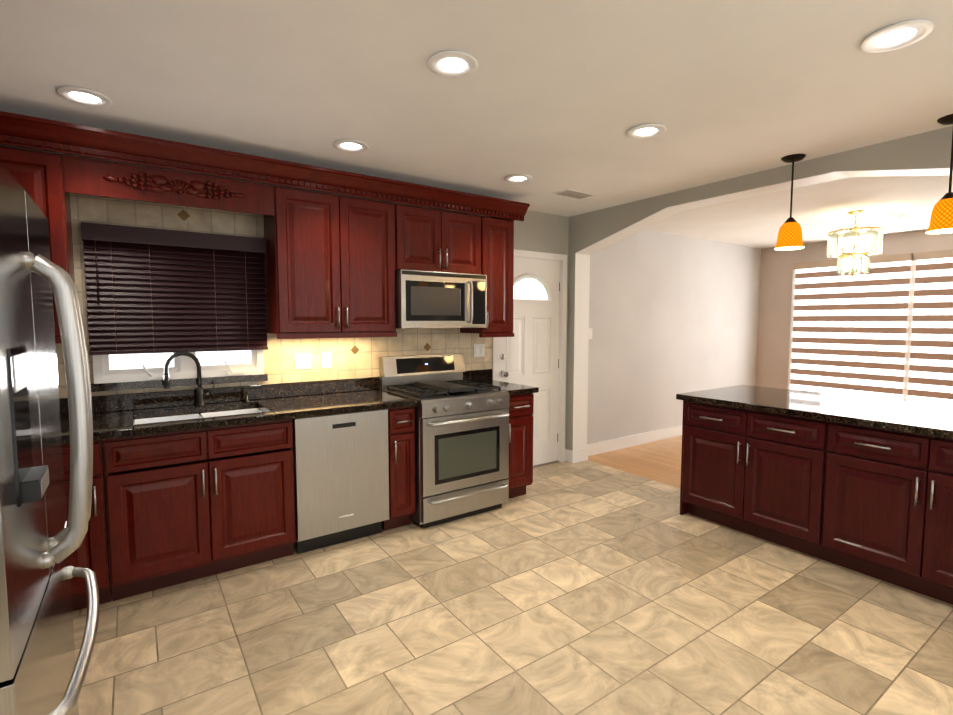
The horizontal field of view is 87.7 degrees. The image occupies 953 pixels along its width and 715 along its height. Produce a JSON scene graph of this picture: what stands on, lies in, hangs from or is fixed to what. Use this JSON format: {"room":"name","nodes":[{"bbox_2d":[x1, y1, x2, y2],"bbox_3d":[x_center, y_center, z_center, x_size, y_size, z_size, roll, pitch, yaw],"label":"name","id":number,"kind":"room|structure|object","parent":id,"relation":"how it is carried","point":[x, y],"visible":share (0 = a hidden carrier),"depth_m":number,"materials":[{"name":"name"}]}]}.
{"room":"kitchen","nodes":[
{"label":"kitchen","id":0,"kind":"room"},
{"bbox_2d":[0,144,760,448],"bbox_3d":[0.559,-0.158,4.929,8.900,2.500,0.150,-3,5,-35],"label":"wall","id":1,"kind":"structure","parent":0,"point":[671,316],"depth_m":5.93,"materials":[{"name":"white paint"}]},
{"bbox_2d":[0,146,74,342],"bbox_3d":[-2.365,-0.553,2.540,0.443,0.960,0.369,-3,5,-35],"label":"upper cabinet","id":2,"kind":"object","parent":1,"relation":"attached to","point":[38,176],"visible":0.17,"depth_m":2.50,"materials":[{"name":"brown wood"}]},
{"bbox_2d":[80,222,267,354],"bbox_3d":[-1.808,-0.402,3.068,0.965,0.738,0.070,-3,5,-35],"label":"window blind","id":3,"kind":"object","parent":1,"relation":"attached to","point":[151,290],"visible":0.98,"depth_m":3.03,"materials":[{"name":"black wood"}]},
{"bbox_2d":[91,350,267,391],"bbox_3d":[-1.839,-0.300,3.111,0.965,0.958,0.068,-3,5,-35],"label":"kitchen window","id":4,"kind":"structure","parent":1,"relation":"in","point":[112,372],"depth_m":3.11,"materials":[{"name":"glass"},{"name":"white painted wood"}]},
{"bbox_2d":[56,193,491,397],"bbox_3d":[-1.394,-0.410,3.459,3.740,1.420,0.008,-3,5,-35],"label":"tile backsplash","id":5,"kind":"structure","parent":1,"relation":"attached to","point":[279,362],"depth_m":3.45,"materials":[{"name":"beige tile"}]},
{"bbox_2d":[294,353,311,369],"bbox_3d":[-1.249,0.027,3.580,0.120,0.115,0.010,-3,5,-35],"label":"switch plate","id":6,"kind":"object","parent":5,"relation":"attached to","point":[303,360],"visible":1,"depth_m":3.58,"materials":[{"name":"white plastic"}]},
{"bbox_2d":[177,209,430,353],"bbox_3d":[-1.415,-0.463,3.433,2.512,0.972,0.004,-3,5,-35],"label":"accent tile","id":7,"kind":"structure","parent":5,"relation":"attached to","point":[183,215],"depth_m":3.12,"materials":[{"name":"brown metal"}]},
{"bbox_2d":[321,352,331,367],"bbox_3d":[-1.109,0.020,3.677,0.075,0.115,0.010,-3,5,-35],"label":"electrical outlet plate","id":8,"kind":"object","parent":5,"relation":"attached to","point":[326,358],"visible":1,"depth_m":3.67,"materials":[{"name":"white plastic"}]},
{"bbox_2d":[474,344,484,356],"bbox_3d":[0.026,-0.063,4.458,0.120,0.115,0.010,-3,5,-35],"label":"switch plate","id":9,"kind":"object","parent":5,"relation":"attached to","point":[479,350],"visible":1,"depth_m":4.46,"materials":[{"name":"white plastic"}]},
{"bbox_2d":[263,186,396,338],"bbox_3d":[-1.003,-0.622,3.479,0.824,0.960,0.369,-3,5,-35],"label":"upper cabinet","id":10,"kind":"object","parent":1,"relation":"attached to","point":[329,265],"visible":1,"depth_m":3.33,"materials":[{"name":"red wood"}]},
{"bbox_2d":[62,155,273,215],"bbox_3d":[-1.772,-0.971,2.941,1.018,0.185,0.336,-3,5,-35],"label":"valance board","id":11,"kind":"object","parent":10,"relation":"attached to","point":[93,177],"visible":1,"depth_m":2.77,"materials":[{"name":"brown wood"}]},
{"bbox_2d":[0,111,529,220],"bbox_3d":[-1.103,-1.159,3.338,3.475,0.130,0.416,-3,5,-35],"label":"crown molding","id":12,"kind":"structure","parent":10,"relation":"on","point":[26,131],"depth_m":2.89,"materials":[{"name":"brown wood"}]},
{"bbox_2d":[394,203,480,274],"bbox_3d":[-0.351,-0.897,3.912,0.758,0.476,0.369,-3,5,-35],"label":"upper cabinet","id":13,"kind":"object","parent":1,"relation":"attached to","point":[429,239],"visible":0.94,"depth_m":3.77,"materials":[{"name":"red wood"}]},
{"bbox_2d":[395,269,486,328],"bbox_3d":[-0.326,-0.444,3.909,0.754,0.422,0.456,-3,5,-35],"label":"microwave","id":14,"kind":"object","parent":13,"relation":"attached to","point":[428,299],"visible":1,"depth_m":3.73,"materials":[{"name":"silver metal"}]},
{"bbox_2d":[460,216,513,336],"bbox_3d":[0.100,-0.668,4.242,0.336,0.980,0.369,-3,5,-35],"label":"upper cabinet","id":15,"kind":"object","parent":1,"relation":"attached to","point":[497,251],"visible":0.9,"depth_m":4.12,"materials":[{"name":"brown wood"}]},
{"bbox_2d":[498,257,559,465],"bbox_3d":[0.522,0.067,4.835,0.805,2.046,0.118,-3,5,-35],"label":"entry door","id":16,"kind":"structure","parent":1,"relation":"in","point":[528,353],"depth_m":4.91,"materials":[{"name":"white wood"}]},
{"bbox_2d":[492,249,566,467],"bbox_3d":[0.486,0.037,4.881,0.926,2.118,0.168,-3,5,-35],"label":"door frame","id":17,"kind":"structure","parent":1,"relation":"attached to","point":[562,258],"depth_m":5.03,"materials":[{"name":"white wood"}]},
{"bbox_2d":[589,328,591,338],"bbox_3d":[1.205,-0.253,5.272,0.075,0.115,0.010,-3,5,-35],"label":"light switch","id":18,"kind":"object","parent":1,"relation":"attached to","point":[590,333],"visible":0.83,"depth_m":5.27,"materials":[{"name":"white plastic"}]},
{"bbox_2d":[578,425,681,459],"bbox_3d":[2.616,0.931,6.319,3.670,0.125,0.040,-3,5,-35],"label":"baseboard","id":19,"kind":"structure","parent":1,"relation":"attached to","point":[633,440],"depth_m":5.73,"materials":[{"name":"white wood"}]},
{"bbox_2d":[0,0,952,248],"bbox_3d":[2.081,-1.292,2.639,8.900,0.100,5.500,-3,5,-35],"label":"ceiling","id":20,"kind":"structure","parent":0,"point":[550,97],"depth_m":2.25,"materials":[{"name":"white paint"}]},
{"bbox_2d":[56,86,112,106],"bbox_3d":[-1.819,-1.212,2.305,0.208,0.012,0.208,-3,5,-35],"label":"recessed light","id":21,"kind":"object","parent":20,"relation":"in","point":[84,96],"visible":0.98,"depth_m":2.30,"materials":[{"name":"white plastic"}]},
{"bbox_2d":[333,139,368,151],"bbox_3d":[-0.745,-1.259,2.949,0.208,0.012,0.208,-3,5,-35],"label":"recessed light","id":22,"kind":"object","parent":20,"relation":"in","point":[349,145],"visible":1,"depth_m":2.95,"materials":[{"name":"white"}]},
{"bbox_2d":[427,50,477,77],"bbox_3d":[-0.097,-1.190,2.014,0.208,0.012,0.208,-3,5,-35],"label":"recessed light","id":23,"kind":"object","parent":20,"relation":"in","point":[452,64],"visible":0.98,"depth_m":2.01,"materials":[{"name":"white plastic"}]},
{"bbox_2d":[504,174,532,182],"bbox_3d":[0.306,-1.309,3.625,0.208,0.012,0.208,-3,5,-35],"label":"recessed light","id":24,"kind":"object","parent":20,"relation":"in","point":[518,178],"visible":1,"depth_m":3.63,"materials":[{"name":"white"}]},
{"bbox_2d":[553,189,595,198],"bbox_3d":[0.808,-1.345,4.093,0.320,0.009,0.170,-3,5,-35],"label":"ceiling vent","id":25,"kind":"object","parent":20,"relation":"in","point":[571,193],"visible":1,"depth_m":4.08,"materials":[{"name":"white metal"}]},
{"bbox_2d":[627,123,665,138],"bbox_3d":[0.931,-1.242,2.723,0.208,0.012,0.208,-3,5,-35],"label":"recessed light","id":26,"kind":"object","parent":20,"relation":"in","point":[645,131],"visible":1,"depth_m":2.72,"materials":[{"name":"white"}]},
{"bbox_2d":[774,154,805,249],"bbox_3d":[2.027,-0.993,3.197,0.168,0.578,0.168,-3,5,-35],"label":"pendant light","id":27,"kind":"object","parent":20,"relation":"hanging from","point":[789,234],"visible":1,"depth_m":3.17,"materials":[{"name":"orange glass"}]},
{"bbox_2d":[826,210,882,275],"bbox_3d":[3.640,-1.092,4.783,0.432,0.615,0.432,-3,5,-35],"label":"dining chandelier","id":28,"kind":"object","parent":20,"relation":"hanging from","point":[853,243],"visible":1,"depth_m":4.70,"materials":[{"name":"clear glass"}]},
{"bbox_2d":[860,19,933,52],"bbox_3d":[1.535,-1.175,1.818,0.208,0.012,0.208,-3,5,-35],"label":"recessed light","id":29,"kind":"object","parent":20,"relation":"in","point":[896,36],"visible":1,"depth_m":1.81,"materials":[{"name":"white plastic"}]},
{"bbox_2d":[882,213,913,219],"bbox_3d":[4.232,-1.410,4.976,0.320,0.009,0.170,-3,5,-35],"label":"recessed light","id":30,"kind":"object","parent":20,"relation":"in","point":[899,216],"visible":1,"depth_m":4.95,"materials":[{"name":"white"}]},
{"bbox_2d":[926,114,952,233],"bbox_3d":[2.460,-0.948,2.574,0.168,0.578,0.168,-3,5,-35],"label":"pendant light","id":31,"kind":"object","parent":20,"relation":"hanging from","point":[941,220],"visible":1,"depth_m":2.56,"materials":[{"name":"orange glass"}]},
{"bbox_2d":[72,460,952,714],"bbox_3d":[0.498,1.381,1.738,5.050,0.100,5.500,-3,5,-35],"label":"floor","id":32,"kind":"structure","parent":0,"point":[586,587],"depth_m":2.36,"materials":[{"name":"beige tile"}]},
{"bbox_2d":[0,161,99,714],"bbox_3d":[-1.391,0.484,1.080,0.903,1.787,0.912,-3,5,-35],"label":"refrigerator","id":33,"kind":"object","parent":32,"relation":"on","point":[43,671],"visible":1,"depth_m":1.19,"materials":[{"name":"grey metal"}]},
{"bbox_2d":[62,440,111,610],"bbox_3d":[-2.375,0.839,2.459,0.884,0.875,0.659,-3,5,-35],"label":"base cabinet","id":34,"kind":"object","parent":32,"relation":"on","point":[91,552],"visible":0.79,"depth_m":2.45,"materials":[{"name":"red wood"}]},
{"bbox_2d":[102,408,295,600],"bbox_3d":[-1.633,0.801,2.971,0.913,0.875,0.659,-3,5,-35],"label":"base cabinet","id":35,"kind":"object","parent":32,"relation":"on","point":[183,506],"visible":0.98,"depth_m":2.71,"materials":[{"name":"red wood"}]},
{"bbox_2d":[59,377,417,443],"bbox_3d":[-1.656,0.295,2.906,2.619,0.140,0.678,-3,5,-35],"label":"countertop","id":36,"kind":"structure","parent":35,"relation":"on","point":[115,416],"depth_m":3.11,"materials":[{"name":"black stone"}]},
{"bbox_2d":[134,408,261,452],"bbox_3d":[-1.623,0.444,2.954,0.678,0.161,0.408,-3,5,-35],"label":"undermount sink","id":37,"kind":"object","parent":36,"relation":"in","point":[189,416],"visible":0.12,"depth_m":3.08,"materials":[{"name":"silver metal"}]},
{"bbox_2d":[163,351,249,406],"bbox_3d":[-1.695,0.131,3.136,0.483,0.352,0.111,-3,5,-35],"label":"faucet","id":38,"kind":"object","parent":36,"relation":"on","point":[200,394],"visible":0.98,"depth_m":3.11,"materials":[{"name":"black"}]},
{"bbox_2d":[293,409,388,553],"bbox_3d":[-1.013,0.770,3.416,0.600,0.872,0.630,-3,5,-35],"label":"dishwasher","id":39,"kind":"object","parent":32,"relation":"on","point":[341,476],"visible":0.83,"depth_m":3.15,"materials":[{"name":"silver metal"}]},
{"bbox_2d":[382,406,415,530],"bbox_3d":[-0.668,0.752,3.637,0.205,0.875,0.659,-3,5,-35],"label":"base cabinet","id":40,"kind":"object","parent":32,"relation":"on","point":[401,453],"visible":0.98,"depth_m":3.40,"materials":[{"name":"red wood"}]},
{"bbox_2d":[379,353,509,528],"bbox_3d":[-0.237,0.586,3.856,0.754,1.175,0.769,-3,5,-35],"label":"gas range","id":41,"kind":"object","parent":32,"relation":"on","point":[461,448],"visible":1,"depth_m":3.63,"materials":[{"name":"silver metal"}]},
{"bbox_2d":[507,393,533,497],"bbox_3d":[0.177,0.710,4.219,0.315,0.875,0.659,-3,5,-35],"label":"base cabinet","id":42,"kind":"object","parent":32,"relation":"on","point":[520,478],"visible":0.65,"depth_m":4.00,"materials":[{"name":"red wood"}]},
{"bbox_2d":[463,369,538,395],"bbox_3d":[0.182,0.201,4.191,0.336,0.140,0.650,-3,5,-35],"label":"countertop","id":43,"kind":"structure","parent":42,"relation":"on","point":[484,376],"depth_m":4.35,"materials":[{"name":"black stone"}]},
{"bbox_2d":[680,400,823,556],"bbox_3d":[2.043,0.763,3.497,0.639,0.876,0.934,-3,5,-35],"label":"base cabinet","id":44,"kind":"object","parent":32,"relation":"on","point":[755,473],"depth_m":3.27,"materials":[{"name":"red wood"}]},
{"bbox_2d":[816,421,952,604],"bbox_3d":[2.574,0.819,2.730,0.639,0.876,0.934,-3,5,-35],"label":"base cabinet","id":45,"kind":"object","parent":32,"relation":"on","point":[877,503],"depth_m":2.68,"materials":[{"name":"red wood"}]},
{"bbox_2d":[676,385,952,438],"bbox_3d":[2.413,0.328,3.150,0.951,0.040,1.925,-3,5,-35],"label":"countertop","id":46,"kind":"structure","parent":45,"relation":"on","point":[921,418],"depth_m":3.13,"materials":[{"name":"black stone"}]},
{"bbox_2d":[588,435,681,487],"bbox_3d":[4.158,1.195,4.263,3.850,0.100,5.500,-3,5,-35],"label":"floor","id":47,"kind":"structure","parent":0,"point":[659,461],"depth_m":5.19,"materials":[{"name":"brown wood"}]},
{"bbox_2d":[566,126,952,449],"bbox_3d":[2.492,-0.017,3.018,0.200,2.500,5.200,-3,5,-35],"label":"wall","id":48,"kind":"structure","parent":0,"point":[930,149],"depth_m":3.59,"materials":[{"name":"grey paint"}]},
{"bbox_2d":[572,168,952,450],"bbox_3d":[2.057,-0.068,3.645,0.208,2.270,3.470,-3,5,-35],"label":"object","id":49,"kind":"structure","parent":48,"relation":"attached to","point":[581,330],"depth_m":4.91,"materials":[{"name":"white paint"}]},
{"bbox_2d":[756,230,952,388],"bbox_3d":[5.679,-0.179,5.216,0.150,2.500,5.200,-3,5,-35],"label":"wall","id":50,"kind":"structure","parent":0,"point":[775,301],"depth_m":7.03,"materials":[{"name":"beige paint"}]},
{"bbox_2d":[787,254,915,401],"bbox_3d":[5.111,-0.251,5.853,0.050,1.910,2.580,-3,5,-35],"label":"dining room window","id":51,"kind":"structure","parent":50,"relation":"in","point":[909,330],"depth_m":5.86,"materials":[{"name":"white"}]},
{"bbox_2d":[790,249,952,406],"bbox_3d":[5.063,-0.271,5.819,0.063,1.885,2.520,-3,5,-35],"label":"zebra blind","id":52,"kind":"object","parent":51,"relation":"attached to","point":[849,335],"visible":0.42,"depth_m":6.08,"materials":[{"name":"beige fabric"}]}
]}

